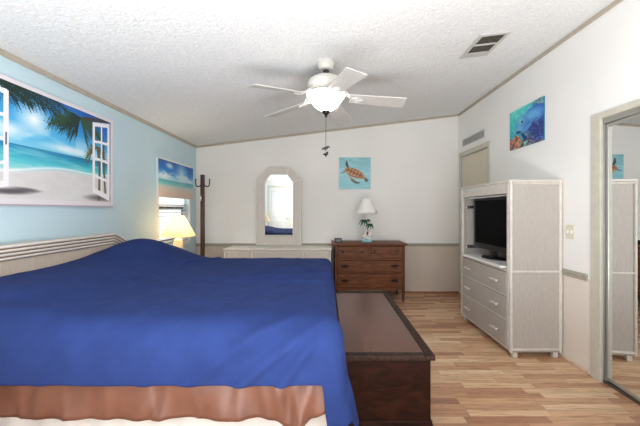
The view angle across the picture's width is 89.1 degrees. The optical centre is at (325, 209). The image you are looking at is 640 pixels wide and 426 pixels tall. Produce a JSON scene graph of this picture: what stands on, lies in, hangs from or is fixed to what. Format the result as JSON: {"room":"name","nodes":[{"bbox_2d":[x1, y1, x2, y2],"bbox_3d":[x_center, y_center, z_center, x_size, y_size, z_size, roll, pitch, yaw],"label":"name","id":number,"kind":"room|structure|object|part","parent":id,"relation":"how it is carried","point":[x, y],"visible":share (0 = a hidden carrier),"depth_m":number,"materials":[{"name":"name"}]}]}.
{"room":"bedroom","nodes":[
{"label":"bedroom","id":0,"kind":"room"},
{"bbox_2d":[0,55,195,253],"bbox_3d":[-2.090,0.150,1.980,0.120,2.300,6.200,0,0,0],"label":"wall","id":1,"kind":"structure","parent":0,"point":[136,144],"depth_m":3.15,"materials":[{"name":"blue paint"}]},
{"bbox_2d":[0,73,112,206],"bbox_3d":[-2.018,-0.434,2.405,0.023,0.818,1.320,0,0,0],"label":"picture","id":2,"kind":"object","parent":1,"relation":"attached to","point":[55,151],"visible":1,"depth_m":2.37,"materials":[{"name":"paper"}]},
{"bbox_2d":[0,48,196,147],"bbox_3d":[-2.023,-0.983,2.040,0.014,0.038,6.080,0,0,0],"label":"trim","id":3,"kind":"structure","parent":1,"relation":"attached to","point":[3,53],"depth_m":2.64,"materials":[{"name":"beige wood"}]},
{"bbox_2d":[156,156,190,244],"bbox_3d":[-2.059,-0.080,4.365,0.122,1.140,0.970,0,0,0],"label":"window","id":4,"kind":"structure","parent":1,"relation":"in","point":[157,197],"depth_m":4.18,"materials":[{"name":"white paint"}]},
{"bbox_3d":[-2.099,0.177,4.365,0.022,0.445,0.790,0,0,0],"label":"sash","id":5,"kind":"part","parent":4,"relation":"part of","materials":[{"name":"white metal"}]},
{"bbox_2d":[159,198,187,242],"bbox_3d":[-2.054,-0.085,4.365,0.042,1.030,0.854,0,0,0],"label":"blind","id":6,"kind":"object","parent":4,"relation":"attached to","point":[174,200],"visible":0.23,"depth_m":4.26,"materials":[{"name":"white paint"}]},
{"bbox_2d":[156,158,192,199],"bbox_3d":[-2.000,-0.385,4.343,0.036,0.460,1.005,0,0,0],"label":"window shade","id":7,"kind":"object","parent":4,"relation":"attached to","point":[175,180],"visible":1,"depth_m":4.25,"materials":[{"name":"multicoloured fabric"}]},
{"bbox_2d":[0,0,614,145],"bbox_3d":[0.415,-1.347,2.040,5.130,0.724,6.320,0,0,0],"label":"ceiling","id":8,"kind":"structure","parent":0,"point":[186,68],"depth_m":2.48,"materials":[{"name":"white paint"}]},
{"bbox_2d":[248,58,406,156],"bbox_3d":[0.042,-0.848,2.739,1.243,0.805,1.305,0,0,0],"label":"ceiling fan","id":9,"kind":"object","parent":8,"relation":"hanging from","point":[325,90],"visible":1,"depth_m":2.67,"materials":[{"name":"white plastic"}]},
{"bbox_3d":[-0.350,-0.918,2.488,0.463,0.072,0.147,0,0,-36],"label":"blade","id":10,"kind":"part","parent":9,"relation":"part of","materials":[{"name":"white wood"}]},
{"bbox_3d":[-0.348,-0.918,2.995,0.463,0.072,0.147,0,0,36],"label":"blade","id":11,"kind":"part","parent":9,"relation":"part of","materials":[{"name":"white wood"}]},
{"bbox_3d":[0.000,-0.898,2.740,0.328,0.140,0.328,0,0,0],"label":"lamp shade","id":12,"kind":"part","parent":9,"relation":"part of","materials":[{"name":"white glass"}]},
{"bbox_3d":[0.135,-0.918,3.150,0.147,0.072,0.463,0,0,18],"label":"blade","id":13,"kind":"part","parent":9,"relation":"part of","materials":[{"name":"white wood"}]},
{"bbox_3d":[0.132,-0.918,2.329,0.147,0.072,0.463,0,0,-18],"label":"blade","id":14,"kind":"part","parent":9,"relation":"part of","materials":[{"name":"white wood"}]},
{"bbox_3d":[0.431,-0.918,2.737,0.464,0.072,0.147,0,0,0],"label":"blade","id":15,"kind":"part","parent":9,"relation":"part of","materials":[{"name":"white wood"}]},
{"bbox_2d":[460,31,511,58],"bbox_3d":[1.350,-1.405,2.780,0.250,0.042,0.400,0,0,0],"label":"ceiling vent","id":16,"kind":"object","parent":8,"relation":"in","point":[484,44],"visible":1,"depth_m":2.75,"materials":[{"name":"white metal"}]},
{"bbox_2d":[196,116,458,290],"bbox_3d":[0.025,-0.107,5.140,4.350,2.815,0.120,0,0,0],"label":"wall","id":17,"kind":"structure","parent":0,"point":[413,192],"depth_m":5.08,"materials":[{"name":"white paint"}]},
{"bbox_2d":[196,243,458,245],"bbox_3d":[0.025,0.542,5.070,4.110,0.045,0.020,0,0,0],"label":"trim","id":18,"kind":"structure","parent":17,"relation":"attached to","point":[197,244],"depth_m":5.07,"materials":[{"name":"beige wood"}]},
{"bbox_2d":[197,114,458,147],"bbox_3d":[0.025,-1.235,5.073,4.082,0.530,0.014,0,0,0],"label":"trim","id":19,"kind":"structure","parent":17,"relation":"attached to","point":[453,115],"depth_m":5.07,"materials":[{"name":"beige wood"}]},
{"bbox_2d":[339,157,370,188],"bbox_3d":[0.449,-0.572,5.066,0.487,0.488,0.029,0,0,0],"label":"picture","id":20,"kind":"object","parent":17,"relation":"attached to","point":[354,172],"visible":1,"depth_m":5.05,"materials":[{"name":"paper"}]},
{"bbox_2d":[387,291,458,292],"bbox_3d":[0.025,1.285,5.072,4.110,0.030,0.016,0,0,0],"label":"baseboard","id":21,"kind":"structure","parent":17,"relation":"attached to","point":[387,291],"depth_m":5.07,"materials":[{"name":"brown wood"}]},
{"bbox_2d":[458,116,458,242],"bbox_3d":[2.072,-0.480,5.072,0.016,1.980,0.016,0,0,0],"label":"trim","id":22,"kind":"structure","parent":17,"relation":"attached to","point":[458,116],"depth_m":5.07,"materials":[{"name":"beige plastic"}]},
{"bbox_2d":[389,293,639,425],"bbox_3d":[0.400,1.350,2.040,5.160,0.100,6.380,0,0,0],"label":"floor","id":23,"kind":"structure","parent":0,"point":[476,381],"depth_m":2.44,"materials":[{"name":"brown wood"}]},
{"bbox_2d":[0,233,326,425],"bbox_3d":[-0.989,0.757,2.370,2.032,1.085,1.860,0,0,0],"label":"bed","id":24,"kind":"object","parent":23,"relation":"on","point":[26,256],"visible":0.13,"depth_m":2.03,"materials":[{"name":"white wood"}]},
{"bbox_3d":[-1.985,0.608,2.370,0.040,0.785,1.860,0,0,0],"label":"headboard","id":25,"kind":"part","parent":24,"relation":"part of","materials":[{"name":"beige wood"}]},
{"bbox_3d":[-1.960,0.599,2.370,0.017,0.762,1.853,0,0,0],"label":"moulding","id":26,"kind":"part","parent":24,"relation":"part of","materials":[{"name":"beige wood"}]},
{"bbox_2d":[0,386,324,425],"bbox_3d":[-0.955,0.816,1.417,1.911,0.272,0.074,0,0,0],"label":"bed skirt","id":27,"kind":"object","parent":24,"relation":"on","point":[292,405],"visible":0.59,"depth_m":1.43,"materials":[{"name":"orange fabric"}]},
{"bbox_2d":[0,238,358,425],"bbox_3d":[-0.914,0.641,2.358,2.135,0.766,2.053,0,0,0],"label":"blanket","id":28,"kind":"object","parent":24,"relation":"on","point":[142,312],"visible":1,"depth_m":1.47,"materials":[{"name":"blue fabric"}]},
{"bbox_2d":[195,175,209,256],"bbox_3d":[-1.800,0.388,4.740,0.337,1.806,0.337,0,0,0],"label":"coat rack","id":29,"kind":"object","parent":23,"relation":"on","point":[202,185],"visible":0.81,"depth_m":4.71,"materials":[{"name":"brown wood"}]},
{"bbox_2d":[223,245,331,261],"bbox_3d":[-0.690,0.925,4.827,1.544,0.750,0.455,0,0,0],"label":"dresser","id":30,"kind":"object","parent":23,"relation":"on","point":[234,251],"visible":0.25,"depth_m":4.62,"materials":[{"name":"wood"}]},
{"bbox_3d":[-1.242,0.902,4.631,0.345,0.605,0.018,0,0,0],"label":"cabinet door","id":31,"kind":"part","parent":30,"relation":"part of","materials":[{"name":"wood"}]},
{"bbox_3d":[-0.690,0.928,4.628,1.523,0.704,0.028,0,0,0],"label":"bamboo trim","id":32,"kind":"part","parent":30,"relation":"part of","materials":[{"name":"white wood"}]},
{"bbox_3d":[-0.685,0.698,4.631,0.690,0.195,0.018,0,0,0],"label":"drawer","id":33,"kind":"part","parent":30,"relation":"part of","materials":[{"name":"wood"}]},
{"bbox_2d":[256,167,301,245],"bbox_3d":[-0.727,-0.061,5.027,0.699,1.219,0.052,0,0,0],"label":"dresser mirror","id":34,"kind":"object","parent":30,"relation":"on","point":[278,189],"visible":1,"depth_m":5.02,"materials":[{"name":"wicker"}]},
{"bbox_2d":[265,175,292,234],"bbox_3d":[-0.729,-0.081,5.030,0.430,0.931,0.008,0,0,0],"label":"mirror glass","id":35,"kind":"object","parent":34,"relation":"attached to","point":[278,188],"depth_m":5.03,"materials":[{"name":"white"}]},
{"bbox_3d":[-0.133,0.902,4.631,0.335,0.605,0.018,0,0,0],"label":"cabinet door","id":36,"kind":"part","parent":30,"relation":"part of","materials":[{"name":"wood"}]},
{"bbox_2d":[331,240,407,301],"bbox_3d":[0.614,0.886,4.807,1.064,0.828,0.506,0,0,0],"label":"oak dresser","id":37,"kind":"object","parent":23,"relation":"on","point":[376,264],"visible":0.96,"depth_m":4.58,"materials":[{"name":"wood"}]},
{"bbox_3d":[0.148,0.900,4.611,0.042,0.800,0.042,0,0,0],"label":"leg","id":38,"kind":"part","parent":37,"relation":"part of","materials":[{"name":"brown wood"}]},
{"bbox_2d":[334,238,341,242],"bbox_3d":[0.178,0.442,4.750,0.106,0.060,0.078,0,0,0],"label":"alarm clock","id":39,"kind":"object","parent":37,"relation":"on","point":[337,240],"visible":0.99,"depth_m":4.72,"materials":[{"name":"black plastic"}]},
{"bbox_3d":[0.385,0.596,4.602,0.427,0.164,0.036,0,0,0],"label":"drawer","id":40,"kind":"part","parent":37,"relation":"part of","materials":[{"name":"brown wood"}]},
{"bbox_2d":[356,197,376,241],"bbox_3d":[0.600,0.137,4.800,0.320,0.669,0.320,0,0,0],"label":"table lamp","id":41,"kind":"object","parent":37,"relation":"on","point":[366,206],"visible":1,"depth_m":4.73,"materials":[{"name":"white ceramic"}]},
{"bbox_3d":[0.600,-0.068,4.800,0.320,0.235,0.320,0,0,0],"label":"lamp shade","id":42,"kind":"part","parent":41,"relation":"part of","materials":[{"name":"white fabric"}]},
{"bbox_3d":[0.622,0.815,4.612,0.909,0.641,0.036,0,0,0],"label":"rail","id":43,"kind":"part","parent":37,"relation":"part of","materials":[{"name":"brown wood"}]},
{"bbox_3d":[0.622,1.000,4.602,0.901,0.196,0.036,0,0,0],"label":"drawer","id":44,"kind":"part","parent":37,"relation":"part of","materials":[{"name":"brown wood"}]},
{"bbox_3d":[0.622,0.794,4.602,0.901,0.156,0.036,0,0,0],"label":"drawer","id":45,"kind":"part","parent":37,"relation":"part of","materials":[{"name":"brown wood"}]},
{"bbox_3d":[0.853,0.596,4.602,0.438,0.164,0.036,0,0,0],"label":"drawer","id":46,"kind":"part","parent":37,"relation":"part of","materials":[{"name":"brown wood"}]},
{"bbox_3d":[1.095,0.900,4.611,0.042,0.800,0.042,0,0,0],"label":"leg","id":47,"kind":"part","parent":37,"relation":"part of","materials":[{"name":"brown wood"}]},
{"bbox_2d":[335,291,434,425],"bbox_3d":[0.320,1.045,2.465,0.550,0.510,1.410,0,0,0],"label":"chest","id":48,"kind":"object","parent":23,"relation":"on","point":[388,362],"visible":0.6,"depth_m":1.78,"materials":[{"name":"brown wood"}]},
{"bbox_3d":[0.320,0.807,2.465,0.506,0.025,1.366,0,0,0],"label":"lid","id":49,"kind":"part","parent":48,"relation":"part of","materials":[{"name":"brown wood"}]},
{"bbox_3d":[0.321,1.201,2.465,0.540,0.098,1.398,0,0,0],"label":"moulding","id":50,"kind":"part","parent":48,"relation":"part of","materials":[{"name":"brown wood"}]},
{"bbox_2d":[460,179,562,357],"bbox_3d":[1.824,0.516,3.365,0.506,1.568,1.054,0,0,0],"label":"armoire","id":51,"kind":"object","parent":23,"relation":"on","point":[517,301],"visible":0.95,"depth_m":2.85,"materials":[{"name":"wood"}]},
{"bbox_3d":[1.842,0.501,3.877,0.464,1.498,0.031,0,0,0],"label":"bamboo trim","id":52,"kind":"part","parent":51,"relation":"part of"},
{"bbox_3d":[1.848,0.498,3.870,0.450,1.493,0.018,0,0,0],"label":"panel","id":53,"kind":"part","parent":51,"relation":"part of","materials":[{"name":"wood"}]},
{"bbox_3d":[1.759,0.655,3.366,0.304,0.194,0.929,0,0,0],"label":"drawer","id":54,"kind":"part","parent":51,"relation":"part of","materials":[{"name":"wood"}]},
{"bbox_3d":[1.759,0.875,3.366,0.304,0.194,0.929,0,0,0],"label":"drawer","id":55,"kind":"part","parent":51,"relation":"part of","materials":[{"name":"wood"}]},
{"bbox_3d":[1.759,1.107,3.366,0.304,0.219,0.929,0,0,0],"label":"drawer","id":56,"kind":"part","parent":51,"relation":"part of","materials":[{"name":"wood"}]},
{"bbox_2d":[463,256,506,271],"bbox_3d":[1.838,0.542,3.365,0.442,0.025,0.991,0,0,0],"label":"shelf","id":57,"kind":"object","parent":51,"relation":"attached to","point":[503,263],"depth_m":3.25,"materials":[{"name":"white wood"}]},
{"bbox_3d":[1.622,0.497,3.365,0.026,1.486,0.995,0,0,0],"label":"frame","id":58,"kind":"part","parent":51,"relation":"part of","materials":[{"name":"white wood"}]},
{"bbox_3d":[1.659,-0.135,3.365,0.025,0.020,0.839,0,0,0],"label":"rail","id":59,"kind":"part","parent":51,"relation":"part of","materials":[{"name":"white wood"}]},
{"bbox_2d":[474,197,506,260],"bbox_3d":[1.755,0.190,3.400,0.211,0.630,0.760,0,0,0],"label":"television","id":60,"kind":"object","parent":51,"relation":"on","point":[490,214],"visible":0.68,"depth_m":3.38,"materials":[{"name":"black plastic"}]},
{"bbox_3d":[1.848,0.498,2.861,0.450,1.493,0.018,0,0,0],"label":"panel","id":61,"kind":"part","parent":51,"relation":"part of","materials":[{"name":"wood"}]},
{"bbox_3d":[1.842,0.501,2.854,0.464,1.498,0.031,0,0,0],"label":"bamboo trim","id":62,"kind":"part","parent":51,"relation":"part of","materials":[{"name":"white wood"}]},
{"bbox_3d":[-1.745,0.989,3.825,0.491,0.622,0.550,0,0,0],"label":"nightstand","id":63,"kind":"object","parent":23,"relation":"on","visible":0},
{"bbox_2d":[160,215,195,248],"bbox_3d":[-1.750,0.366,3.850,0.344,0.623,0.344,0,0,0],"label":"bedside lamp","id":64,"kind":"object","parent":63,"relation":"on","point":[178,227],"visible":0.6,"depth_m":3.76,"materials":[{"name":"beige fabric"}]},
{"bbox_3d":[-1.750,0.191,3.850,0.344,0.245,0.344,0,0,0],"label":"lamp shade","id":65,"kind":"part","parent":64,"relation":"part of","materials":[{"name":"beige fabric"}]},
{"bbox_2d":[459,0,639,380],"bbox_3d":[2.140,-0.100,1.980,0.120,2.800,6.200,0,0,0],"label":"wall","id":66,"kind":"structure","parent":0,"point":[596,70],"depth_m":2.73,"materials":[{"name":"white paint"}]},
{"bbox_2d":[462,129,484,146],"bbox_3d":[2.074,-1.008,4.590,0.012,0.107,0.680,0,0,0],"label":"air vent","id":67,"kind":"object","parent":66,"relation":"in","point":[481,134],"visible":1,"depth_m":4.56,"materials":[{"name":"grey metal"}]},
{"bbox_2d":[463,148,486,186],"bbox_3d":[2.076,0.243,4.575,0.117,2.098,0.804,0,0,0],"label":"door","id":68,"kind":"structure","parent":66,"relation":"in","point":[475,164],"depth_m":4.55,"materials":[{"name":"wood"}]},
{"bbox_2d":[459,140,490,294],"bbox_3d":[2.078,0.210,4.575,0.028,2.180,0.940,0,0,0],"label":"trim","id":69,"kind":"structure","parent":66,"relation":"attached to","point":[487,144],"depth_m":4.98,"materials":[{"name":"beige wood"}]},
{"bbox_2d":[510,96,544,150],"bbox_3d":[2.074,-0.875,3.370,0.013,0.420,0.570,0,0,0],"label":"picture","id":70,"kind":"object","parent":66,"relation":"attached to","point":[527,123],"visible":1,"depth_m":3.32,"materials":[{"name":"blue paper"}]},
{"bbox_2d":[459,0,622,115],"bbox_3d":[2.073,-1.482,2.040,0.014,0.032,6.080,0,0,0],"label":"trim","id":71,"kind":"structure","parent":66,"relation":"attached to","point":[615,2],"depth_m":2.94,"materials":[{"name":"beige wood"}]},
{"bbox_2d":[566,224,573,238],"bbox_3d":[2.072,0.185,2.765,0.016,0.120,0.090,0,0,0],"label":"light switch","id":72,"kind":"object","parent":66,"relation":"attached to","point":[569,228],"visible":1,"depth_m":2.76,"materials":[{"name":"beige plastic"}]},
{"bbox_2d":[558,353,587,372],"bbox_3d":[2.073,1.289,3.345,0.014,0.022,1.530,0,0,0],"label":"baseboard","id":73,"kind":"structure","parent":66,"relation":"attached to","point":[559,355],"depth_m":2.72,"materials":[{"name":"brown wood"}]},
{"bbox_2d":[562,268,587,280],"bbox_3d":[2.070,0.537,3.345,0.020,0.055,1.530,0,0,0],"label":"trim","id":74,"kind":"structure","parent":66,"relation":"attached to","point":[574,274],"depth_m":2.69,"materials":[{"name":"beige wood"}]},
{"bbox_2d":[591,99,639,381],"bbox_3d":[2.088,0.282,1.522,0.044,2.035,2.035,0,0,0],"label":"trim","id":75,"kind":"structure","parent":66,"relation":"attached to","point":[597,119],"depth_m":2.47,"materials":[{"name":"beige wood"}]},
{"bbox_2d":[603,380,639,404],"bbox_3d":[2.138,1.289,1.499,0.104,0.022,1.898,0,0,0],"label":"trim","id":76,"kind":"structure","parent":66,"relation":"attached to","point":[608,383],"depth_m":2.30,"materials":[{"name":"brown metal"}]},
{"bbox_2d":[606,113,639,400],"bbox_3d":[2.086,0.315,2.004,0.026,1.919,0.888,0,0,4],"label":"door","id":77,"kind":"structure","parent":66,"relation":"in","point":[622,135],"depth_m":2.30,"materials":[{"name":"mirror"}]}
]}

